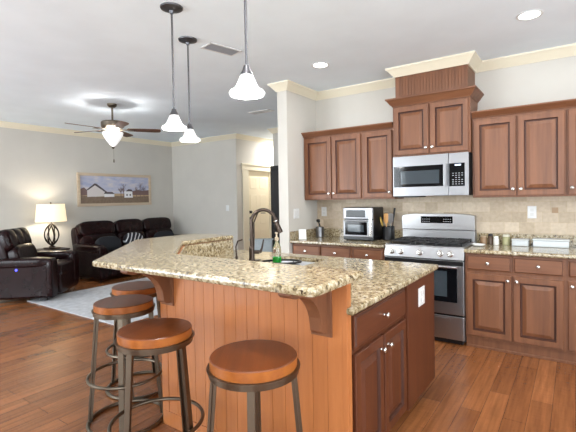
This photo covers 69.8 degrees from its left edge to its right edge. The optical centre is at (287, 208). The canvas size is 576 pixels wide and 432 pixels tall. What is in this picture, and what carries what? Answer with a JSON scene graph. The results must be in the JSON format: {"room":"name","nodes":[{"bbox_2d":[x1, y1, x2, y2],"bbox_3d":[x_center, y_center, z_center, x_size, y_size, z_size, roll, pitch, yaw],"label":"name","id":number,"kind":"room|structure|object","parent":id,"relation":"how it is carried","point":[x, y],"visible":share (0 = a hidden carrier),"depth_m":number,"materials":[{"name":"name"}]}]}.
{"room":"kitchen","nodes":[
{"label":"kitchen","id":0,"kind":"room"},
{"bbox_2d":[0,127,173,250],"bbox_3d":[-5.276,-0.030,6.118,0.150,2.745,9.120,0,2,35],"label":"wall","id":1,"kind":"structure","parent":0,"point":[36,167],"depth_m":7.64,"materials":[{"name":"grey paint"}]},
{"bbox_2d":[76,172,151,206],"bbox_3d":[-3.515,-0.387,8.493,0.030,0.650,1.650,0,2,35],"label":"framed painting","id":2,"kind":"object","parent":1,"relation":"attached to","point":[93,189],"visible":1,"depth_m":8.42,"materials":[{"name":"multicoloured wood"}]},
{"bbox_2d":[172,139,231,234],"bbox_3d":[-1.896,-0.167,9.227,1.850,2.745,0.150,0,2,35],"label":"wall","id":3,"kind":"structure","parent":0,"point":[201,172],"depth_m":9.12,"materials":[{"name":"grey paint"}]},
{"bbox_2d":[230,139,273,249],"bbox_3d":[-0.239,-0.212,9.858,0.150,2.745,3.080,0,2,35],"label":"wall","id":4,"kind":"structure","parent":0,"point":[242,151],"depth_m":8.64,"materials":[{"name":"white paint"}]},
{"bbox_2d":[241,163,271,249],"bbox_3d":[-0.619,0.104,9.184,0.095,2.160,1.240,0,2,35],"label":"trim","id":5,"kind":"structure","parent":4,"relation":"attached to","point":[246,167],"depth_m":8.80,"materials":[{"name":"beige wood"}]},
{"bbox_2d":[249,171,269,238],"bbox_3d":[-0.634,0.174,9.197,0.105,1.996,0.756,0,2,35],"label":"door","id":6,"kind":"structure","parent":4,"relation":"in","point":[258,181],"depth_m":9.23,"materials":[{"name":"beige wood"}]},
{"bbox_2d":[273,133,277,165],"bbox_3d":[0.673,-0.213,9.225,0.150,2.745,3.080,0,2,35],"label":"wall","id":7,"kind":"structure","parent":0,"point":[275,135],"depth_m":7.95,"materials":[{"name":"white paint"}]},
{"bbox_2d":[0,0,575,141],"bbox_3d":[-0.113,-1.504,4.350,10.650,0.100,12.200,0,2,35],"label":"ceiling","id":8,"kind":"structure","parent":0,"point":[62,62],"depth_m":3.69,"materials":[{"name":"white paint"}]},
{"bbox_2d":[66,103,160,161],"bbox_3d":[-2.452,-1.038,5.673,1.220,0.810,1.182,0,2,35],"label":"ceiling fan","id":9,"kind":"object","parent":8,"relation":"hanging from","point":[112,134],"visible":1,"depth_m":5.64,"materials":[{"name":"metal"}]},
{"bbox_2d":[160,2,186,130],"bbox_3d":[-0.805,-0.981,2.894,0.174,0.850,0.174,0,2,35],"label":"pendant light","id":10,"kind":"object","parent":8,"relation":"hanging from","point":[174,123],"visible":1,"depth_m":2.88,"materials":[{"name":"silver metal"}]},
{"bbox_2d":[178,36,200,142],"bbox_3d":[-0.834,-0.995,3.478,0.174,0.850,0.174,0,2,35],"label":"pendant light","id":11,"kind":"object","parent":8,"relation":"hanging from","point":[189,136],"visible":0.96,"depth_m":3.46,"materials":[{"name":"white glass"}]},
{"bbox_2d":[201,42,241,55],"bbox_3d":[-0.595,-1.425,3.700,0.330,0.008,0.170,-2,2,-42],"label":"ceiling vent","id":12,"kind":"object","parent":8,"relation":"in","point":[211,46],"visible":1,"depth_m":3.69,"materials":[{"name":"white plastic"}]},
{"bbox_2d":[229,0,264,99],"bbox_3d":[-0.205,-0.970,1.984,0.174,0.850,0.174,0,2,35],"label":"pendant light","id":13,"kind":"object","parent":8,"relation":"hanging from","point":[246,88],"visible":1,"depth_m":1.98,"materials":[{"name":"white glass"}]},
{"bbox_2d":[248,109,273,113],"bbox_3d":[-0.413,-1.493,6.362,0.400,0.008,0.160,0,2,35],"label":"ceiling vent","id":14,"kind":"object","parent":8,"relation":"in","point":[264,110],"visible":1,"depth_m":6.34,"materials":[{"name":"white plastic"}]},
{"bbox_2d":[312,62,328,67],"bbox_3d":[0.329,-1.454,4.192,0.180,0.007,0.180,0,2,35],"label":"recessed light","id":15,"kind":"object","parent":8,"relation":"in","point":[318,64],"visible":1,"depth_m":4.19,"materials":[{"name":"white plastic"}]},
{"bbox_2d":[516,10,543,20],"bbox_3d":[1.819,-1.455,3.111,0.180,0.007,0.180,0,2,35],"label":"recessed light","id":16,"kind":"object","parent":8,"relation":"in","point":[531,14],"visible":1,"depth_m":3.11,"materials":[{"name":"white plastic"}]},
{"bbox_2d":[0,274,575,431],"bbox_3d":[-0.062,1.340,4.418,10.650,0.100,12.200,0,2,35],"label":"floor","id":17,"kind":"structure","parent":0,"point":[46,352],"depth_m":3.08,"materials":[{"name":"brown wood"}]},
{"bbox_2d":[0,227,78,300],"bbox_3d":[-3.830,0.800,6.191,1.000,1.030,1.032,-1,1,-7],"label":"recliner","id":18,"kind":"object","parent":17,"relation":"on","point":[26,272],"visible":1,"depth_m":5.79,"materials":[{"name":"brown leather"}]},
{"bbox_2d":[36,247,69,250],"bbox_3d":[-4.087,0.993,7.169,0.420,0.605,0.420,0,2,35],"label":"end table","id":19,"kind":"object","parent":17,"relation":"on","point":[61,248],"visible":0.05,"depth_m":7.06,"materials":[{"name":"brown wood"}]},
{"bbox_2d":[35,202,66,249],"bbox_3d":[-4.081,0.289,7.127,0.480,0.805,0.480,0,2,35],"label":"table lamp","id":20,"kind":"object","parent":19,"relation":"on","point":[50,212],"visible":1,"depth_m":6.98,"materials":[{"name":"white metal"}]},
{"bbox_2d":[28,277,157,324],"bbox_3d":[-1.889,1.266,6.582,2.220,0.010,3.230,0,2,35],"label":"area rug","id":21,"kind":"object","parent":17,"relation":"on","point":[80,302],"visible":0.29,"depth_m":5.81,"materials":[{"name":"white carpet"}]},
{"bbox_2d":[86,294,162,431],"bbox_3d":[-1.038,0.968,2.642,0.478,0.765,0.478,-1,1,-14],"label":"bar stool","id":22,"kind":"object","parent":17,"relation":"on","point":[120,307],"visible":0.91,"depth_m":2.57,"materials":[{"name":"grey metal"}]},
{"bbox_2d":[71,217,180,281],"bbox_3d":[-2.999,0.729,8.255,1.032,1.041,2.244,0,2,35],"label":"leather sofa","id":23,"kind":"object","parent":17,"relation":"on","point":[84,235],"visible":0.45,"depth_m":7.64,"materials":[{"name":"black leather"}]},
{"bbox_2d":[95,236,120,250],"bbox_3d":[-3.374,0.669,7.758,0.227,0.303,0.480,0,2,35],"label":"throw pillow","id":24,"kind":"object","parent":23,"relation":"on","point":[111,242],"visible":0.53,"depth_m":7.71,"materials":[{"name":"grey fabric"}]},
{"bbox_2d":[123,232,143,244],"bbox_3d":[-3.058,0.632,8.194,0.222,0.316,0.420,0,2,35],"label":"throw pillow","id":25,"kind":"object","parent":23,"relation":"on","point":[129,237],"visible":0.51,"depth_m":8.11,"materials":[{"name":"multicoloured fabric"}]},
{"bbox_2d":[154,231,174,237],"bbox_3d":[-2.609,0.611,8.735,0.220,0.286,0.480,0,2,35],"label":"throw pillow","id":26,"kind":"object","parent":23,"relation":"on","point":[160,233],"visible":0.51,"depth_m":8.66,"materials":[{"name":"grey fabric"}]},
{"bbox_2d":[105,281,162,399],"bbox_3d":[-1.127,0.958,3.116,0.478,0.765,0.478,-1,1,10],"label":"bar stool","id":27,"kind":"object","parent":17,"relation":"on","point":[135,287],"visible":0.43,"depth_m":3.04,"materials":[{"name":"grey metal"}]},
{"bbox_2d":[107,318,204,431],"bbox_3d":[-0.654,0.975,2.065,0.478,0.765,0.478,0,2,24],"label":"bar stool","id":28,"kind":"object","parent":17,"relation":"on","point":[156,336],"visible":1,"depth_m":1.98,"materials":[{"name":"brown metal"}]},
{"bbox_2d":[206,339,302,431],"bbox_3d":[-0.134,0.974,1.694,0.478,0.765,0.478,-1,1,-1],"label":"bar stool","id":29,"kind":"object","parent":17,"relation":"on","point":[255,366],"visible":1,"depth_m":1.61,"materials":[{"name":"brown wood"}]},
{"bbox_2d":[249,238,272,251],"bbox_3d":[-0.401,0.848,6.503,0.420,0.795,0.445,-1,1,0],"label":"chair","id":30,"kind":"object","parent":17,"relation":"on","point":[268,244],"visible":0.23,"depth_m":6.28,"materials":[{"name":"grey fabric"}]},
{"bbox_2d":[270,165,279,245],"bbox_3d":[0.174,0.212,7.461,0.935,2.000,0.368,0,2,35],"label":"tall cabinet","id":31,"kind":"object","parent":17,"relation":"on","point":[274,173],"visible":0.11,"depth_m":7.52,"materials":[{"name":"black wood"}]},
{"bbox_2d":[120,239,434,431],"bbox_3d":[-0.165,0.815,2.788,1.863,1.033,1.642,0,2,35],"label":"kitchen island","id":32,"kind":"object","parent":17,"relation":"on","point":[359,372],"visible":0.64,"depth_m":2.17,"materials":[{"name":"brown wood"}]},
{"bbox_2d":[92,233,363,304],"bbox_3d":[-0.643,0.353,2.694,1.128,0.163,2.784,-2,2,-23],"label":"island countertop","id":33,"kind":"structure","parent":32,"relation":"on","point":[158,256],"depth_m":2.01,"materials":[{"name":"beige stone"}]},
{"bbox_2d":[214,250,437,315],"bbox_3d":[-0.104,0.436,2.932,1.920,0.034,1.394,0,2,35],"label":"island countertop","id":34,"kind":"structure","parent":32,"relation":"on","point":[381,279],"depth_m":2.74,"materials":[{"name":"beige stone"}]},
{"bbox_2d":[235,239,242,259],"bbox_3d":[-0.391,0.327,3.225,0.070,0.181,0.044,-1,1,19],"label":"soap dispenser","id":35,"kind":"object","parent":34,"relation":"on","point":[236,256],"visible":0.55,"depth_m":3.22,"materials":[{"name":"brown metal"}]},
{"bbox_2d":[248,208,282,260],"bbox_3d":[-0.209,0.204,3.253,0.320,0.418,0.162,-1,1,-14],"label":"kitchen faucet","id":36,"kind":"object","parent":34,"relation":"on","point":[252,251],"visible":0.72,"depth_m":3.22,"materials":[{"name":"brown metal"}]},
{"bbox_2d":[281,261,315,265],"bbox_3d":[0.021,0.533,3.216,0.436,0.178,0.506,0,2,35],"label":"sink","id":37,"kind":"object","parent":34,"relation":"in","point":[302,263],"visible":0.02,"depth_m":3.42,"materials":[{"name":"silver metal"}]},
{"bbox_2d":[260,259,301,264],"bbox_3d":[-0.053,0.513,3.224,0.326,0.216,0.206,-1,1,3],"label":"sink caddy","id":38,"kind":"object","parent":37,"relation":"in","point":[269,260],"visible":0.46,"depth_m":3.27,"materials":[{"name":"black metal"}]},
{"bbox_2d":[273,232,280,262],"bbox_3d":[-0.087,0.315,3.228,0.068,0.264,0.068,0,2,35],"label":"soap bottle","id":39,"kind":"object","parent":38,"relation":"on","point":[276,248],"visible":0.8,"depth_m":3.20,"materials":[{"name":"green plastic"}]},
{"bbox_2d":[418,286,424,306],"bbox_3d":[0.872,0.570,2.692,0.008,0.118,0.118,0,2,35],"label":"wall outlet","id":40,"kind":"object","parent":32,"relation":"attached to","point":[421,291],"visible":1,"depth_m":2.68,"materials":[{"name":"white plastic"}]},
{"bbox_2d":[420,290,423,302],"bbox_3d":[0.874,0.570,2.691,0.004,0.072,0.076,0,2,35],"label":"socket","id":41,"kind":"object","parent":40,"relation":"attached to","point":[421,291],"depth_m":2.69,"materials":[{"name":"white plastic"}]},
{"bbox_2d":[293,243,351,257],"bbox_3d":[0.534,0.831,4.905,0.777,0.873,0.643,0,2,35],"label":"base cabinet","id":42,"kind":"object","parent":17,"relation":"on","point":[306,249],"visible":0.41,"depth_m":4.64,"materials":[{"name":"brown wood"}]},
{"bbox_2d":[290,228,402,247],"bbox_3d":[0.675,0.327,4.789,1.149,0.135,0.641,0,2,35],"label":"countertop","id":43,"kind":"structure","parent":42,"relation":"on","point":[332,236],"depth_m":4.75,"materials":[{"name":"beige stone"}]},
{"bbox_2d":[299,229,306,238],"bbox_3d":[0.173,0.306,4.954,0.090,0.118,0.062,-1,1,-5],"label":"card","id":44,"kind":"object","parent":43,"relation":"on","point":[302,232],"visible":0.99,"depth_m":4.94,"materials":[{"name":"white paper"}]},
{"bbox_2d":[316,227,323,236],"bbox_3d":[0.400,0.292,5.180,0.104,0.128,0.104,0,2,35],"label":"canister","id":45,"kind":"object","parent":43,"relation":"on","point":[319,230],"visible":0.98,"depth_m":5.14,"materials":[{"name":"silver metal"}]},
{"bbox_2d":[343,207,382,240],"bbox_3d":[0.865,0.170,4.763,0.370,0.375,0.347,0,2,35],"label":"toaster oven","id":46,"kind":"object","parent":43,"relation":"on","point":[360,223],"visible":0.96,"depth_m":4.65,"materials":[{"name":"silver metal"}]},
{"bbox_2d":[382,226,394,240],"bbox_3d":[1.134,0.277,4.669,0.144,0.155,0.144,0,2,35],"label":"utensil crock","id":47,"kind":"object","parent":43,"relation":"on","point":[388,233],"visible":0.91,"depth_m":4.61,"materials":[{"name":"black ceramic"}]},
{"bbox_2d":[384,213,387,226],"bbox_3d":[1.107,0.194,4.640,0.060,0.285,0.026,0,2,45],"label":"spatula","id":48,"kind":"object","parent":47,"relation":"in","point":[385,214],"visible":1,"depth_m":4.63,"materials":[{"name":"brown wood"}]},
{"bbox_2d":[388,213,392,226],"bbox_3d":[1.146,0.195,4.612,0.051,0.284,0.053,0,2,35],"label":"turner","id":49,"kind":"object","parent":47,"relation":"in","point":[390,216],"visible":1,"depth_m":4.61,"materials":[{"name":"silver metal"}]},
{"bbox_2d":[352,247,384,259],"bbox_3d":[1.004,0.830,4.578,0.369,0.873,0.643,0,2,35],"label":"base cabinet","id":50,"kind":"object","parent":17,"relation":"on","point":[357,252],"visible":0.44,"depth_m":4.32,"materials":[{"name":"brown wood"}]},
{"bbox_2d":[384,213,476,344],"bbox_3d":[1.460,0.664,4.235,0.764,1.205,0.672,0,2,35],"label":"gas range","id":51,"kind":"object","parent":17,"relation":"on","point":[441,239],"visible":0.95,"depth_m":3.96,"materials":[{"name":"grey metal"}]},
{"bbox_2d":[385,241,476,248],"bbox_3d":[1.478,0.361,4.260,0.764,0.020,0.593,0,2,35],"label":"cooktop","id":52,"kind":"object","parent":51,"relation":"in","point":[396,244],"depth_m":4.07,"materials":[{"name":"silver metal"}]},
{"bbox_2d":[465,253,565,362],"bbox_3d":[2.107,0.829,3.811,0.769,0.873,0.643,0,2,35],"label":"base cabinet","id":53,"kind":"object","parent":17,"relation":"on","point":[516,305],"visible":1,"depth_m":3.56,"materials":[{"name":"brown wood"}]},
{"bbox_2d":[464,233,575,258],"bbox_3d":[2.411,0.325,3.582,1.533,0.135,0.641,0,2,35],"label":"countertop","id":54,"kind":"structure","parent":53,"relation":"on","point":[567,253],"depth_m":3.71,"materials":[{"name":"beige stone"}]},
{"bbox_2d":[472,243,484,245],"bbox_3d":[1.829,0.349,3.969,0.124,0.020,0.124,0,2,35],"label":"spoon rest","id":55,"kind":"object","parent":54,"relation":"on","point":[473,244],"visible":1,"depth_m":3.98,"materials":[{"name":"white ceramic"}]},
{"bbox_2d":[480,235,486,243],"bbox_3d":[1.956,0.309,4.135,0.070,0.087,0.070,0,2,35],"label":"spice jar","id":56,"kind":"object","parent":54,"relation":"on","point":[483,238],"visible":0.94,"depth_m":4.11,"materials":[{"name":"brown"}]},
{"bbox_2d":[488,234,492,244],"bbox_3d":[2.004,0.300,4.089,0.048,0.107,0.048,0,2,35],"label":"spice jar","id":57,"kind":"object","parent":54,"relation":"on","point":[490,236],"visible":0.99,"depth_m":4.07,"materials":[{"name":"brown glass"}]},
{"bbox_2d":[493,236,498,244],"bbox_3d":[2.032,0.311,4.033,0.052,0.087,0.052,0,2,35],"label":"spice jar","id":58,"kind":"object","parent":54,"relation":"on","point":[496,238],"visible":1,"depth_m":4.01,"materials":[{"name":"white"}]},
{"bbox_2d":[502,234,509,244],"bbox_3d":[2.132,0.301,4.037,0.072,0.102,0.072,0,2,35],"label":"spice jar","id":59,"kind":"object","parent":54,"relation":"on","point":[506,237],"visible":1,"depth_m":4.01,"materials":[{"name":"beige glass"}]},
{"bbox_2d":[511,238,529,245],"bbox_3d":[2.223,0.320,3.949,0.148,0.065,0.128,0,2,35],"label":"storage box","id":60,"kind":"object","parent":54,"relation":"on","point":[515,241],"visible":1,"depth_m":3.90,"materials":[{"name":"grey plastic"}]},
{"bbox_2d":[512,241,529,245],"bbox_3d":[2.224,0.327,3.949,0.140,0.051,0.120,0,2,35],"label":"tub","id":61,"kind":"object","parent":60,"relation":"in","point":[514,243],"depth_m":3.90,"materials":[{"name":"grey plastic"}]},
{"bbox_2d":[532,238,569,247],"bbox_3d":[2.427,0.315,3.813,0.288,0.075,0.138,0,2,35],"label":"storage box","id":62,"kind":"object","parent":54,"relation":"on","point":[537,242],"visible":1,"depth_m":3.76,"materials":[{"name":"grey plastic"}]},
{"bbox_2d":[533,241,568,247],"bbox_3d":[2.428,0.323,3.813,0.280,0.058,0.130,0,2,35],"label":"tub","id":63,"kind":"object","parent":62,"relation":"in","point":[552,244],"depth_m":3.75,"materials":[{"name":"grey plastic"}]},
{"bbox_2d":[566,259,575,364],"bbox_3d":[2.735,0.828,3.373,0.763,0.873,0.643,0,2,35],"label":"base cabinet","id":64,"kind":"object","parent":17,"relation":"on","point":[570,263],"visible":1,"depth_m":3.34,"materials":[{"name":"brown wood"}]},
{"bbox_2d":[277,90,317,253],"bbox_3d":[0.691,-0.134,5.937,0.134,2.745,2.600,0,2,35],"label":"wall partition","id":65,"kind":"structure","parent":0,"point":[296,114],"depth_m":4.92,"materials":[{"name":"white paint"}]},
{"bbox_2d":[294,209,298,218],"bbox_3d":[0.105,0.058,4.968,0.010,0.118,0.118,0,2,35],"label":"light switch","id":66,"kind":"object","parent":65,"relation":"attached to","point":[296,211],"visible":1,"depth_m":4.96,"materials":[{"name":"white plastic"}]},
{"bbox_2d":[316,56,575,130],"bbox_3d":[2.689,-0.119,3.871,5.506,2.745,0.150,0,2,35],"label":"wall","id":67,"kind":"structure","parent":0,"point":[555,79],"depth_m":4.15,"materials":[{"name":"white paint"}]},
{"bbox_2d":[0,43,575,146],"bbox_3d":[-0.111,-1.409,4.352,10.350,0.090,11.900,0,2,35],"label":"trim","id":68,"kind":"structure","parent":67,"relation":"attached to","point":[471,58],"depth_m":4.76,"materials":[{"name":"beige wood"}]},
{"bbox_2d":[301,126,362,199],"bbox_3d":[0.590,-0.520,4.988,0.778,0.823,0.361,0,2,35],"label":"upper cabinet","id":69,"kind":"object","parent":67,"relation":"attached to","point":[333,169],"visible":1,"depth_m":4.85,"materials":[{"name":"brown wood"}]},
{"bbox_2d":[360,122,403,198],"bbox_3d":[1.061,-0.520,4.661,0.368,0.823,0.361,0,2,35],"label":"upper cabinet","id":70,"kind":"object","parent":67,"relation":"attached to","point":[377,139],"visible":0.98,"depth_m":4.54,"materials":[{"name":"brown wood"}]},
{"bbox_2d":[393,152,472,197],"bbox_3d":[1.521,-0.336,4.308,0.749,0.426,0.426,0,2,35],"label":"microwave","id":71,"kind":"object","parent":67,"relation":"attached to","point":[447,174],"visible":0.96,"depth_m":4.13,"materials":[{"name":"grey metal"}]},
{"bbox_2d":[385,64,483,156],"bbox_3d":[1.517,-0.974,4.303,0.893,0.845,0.427,0,2,35],"label":"upper cabinet","id":72,"kind":"object","parent":67,"relation":"attached to","point":[432,110],"visible":1,"depth_m":4.14,"materials":[{"name":"brown wood"}]},
{"bbox_2d":[317,195,575,241],"bbox_3d":[2.585,0.105,3.853,5.356,0.500,0.012,0,2,35],"label":"tile backsplash","id":73,"kind":"structure","parent":67,"relation":"attached to","point":[507,215],"depth_m":4.21,"materials":[{"name":"tile"}]},
{"bbox_2d":[321,207,326,215],"bbox_3d":[0.462,0.036,5.314,0.075,0.118,0.008,0,2,35],"label":"wall outlet","id":74,"kind":"object","parent":73,"relation":"attached to","point":[323,209],"visible":1,"depth_m":5.31,"materials":[{"name":"white plastic"}]},
{"bbox_2d":[527,206,536,217],"bbox_3d":[2.359,0.034,3.995,0.075,0.120,0.008,0,2,35],"label":"wall outlet","id":75,"kind":"object","parent":73,"relation":"attached to","point":[531,210],"visible":1,"depth_m":4.00,"materials":[{"name":"white plastic"}]},
{"bbox_2d":[552,207,557,212],"bbox_3d":[2.514,0.015,3.891,0.052,0.052,0.002,0,2,35],"label":"tile","id":76,"kind":"object","parent":73,"relation":"attached to","point":[554,210],"depth_m":3.89,"materials":[{"name":"beige tile"}]},
{"bbox_2d":[471,100,566,197],"bbox_3d":[2.171,-0.522,3.889,0.760,0.823,0.361,0,2,35],"label":"upper cabinet","id":77,"kind":"object","parent":67,"relation":"attached to","point":[519,151],"visible":1,"depth_m":3.75,"materials":[{"name":"brown wood"}]},
{"bbox_2d":[566,98,575,195],"bbox_3d":[2.792,-0.523,3.457,0.763,0.823,0.361,0,2,35],"label":"upper cabinet","id":78,"kind":"object","parent":67,"relation":"attached to","point":[570,103],"visible":0.99,"depth_m":3.54,"materials":[{"name":"brown wood"}]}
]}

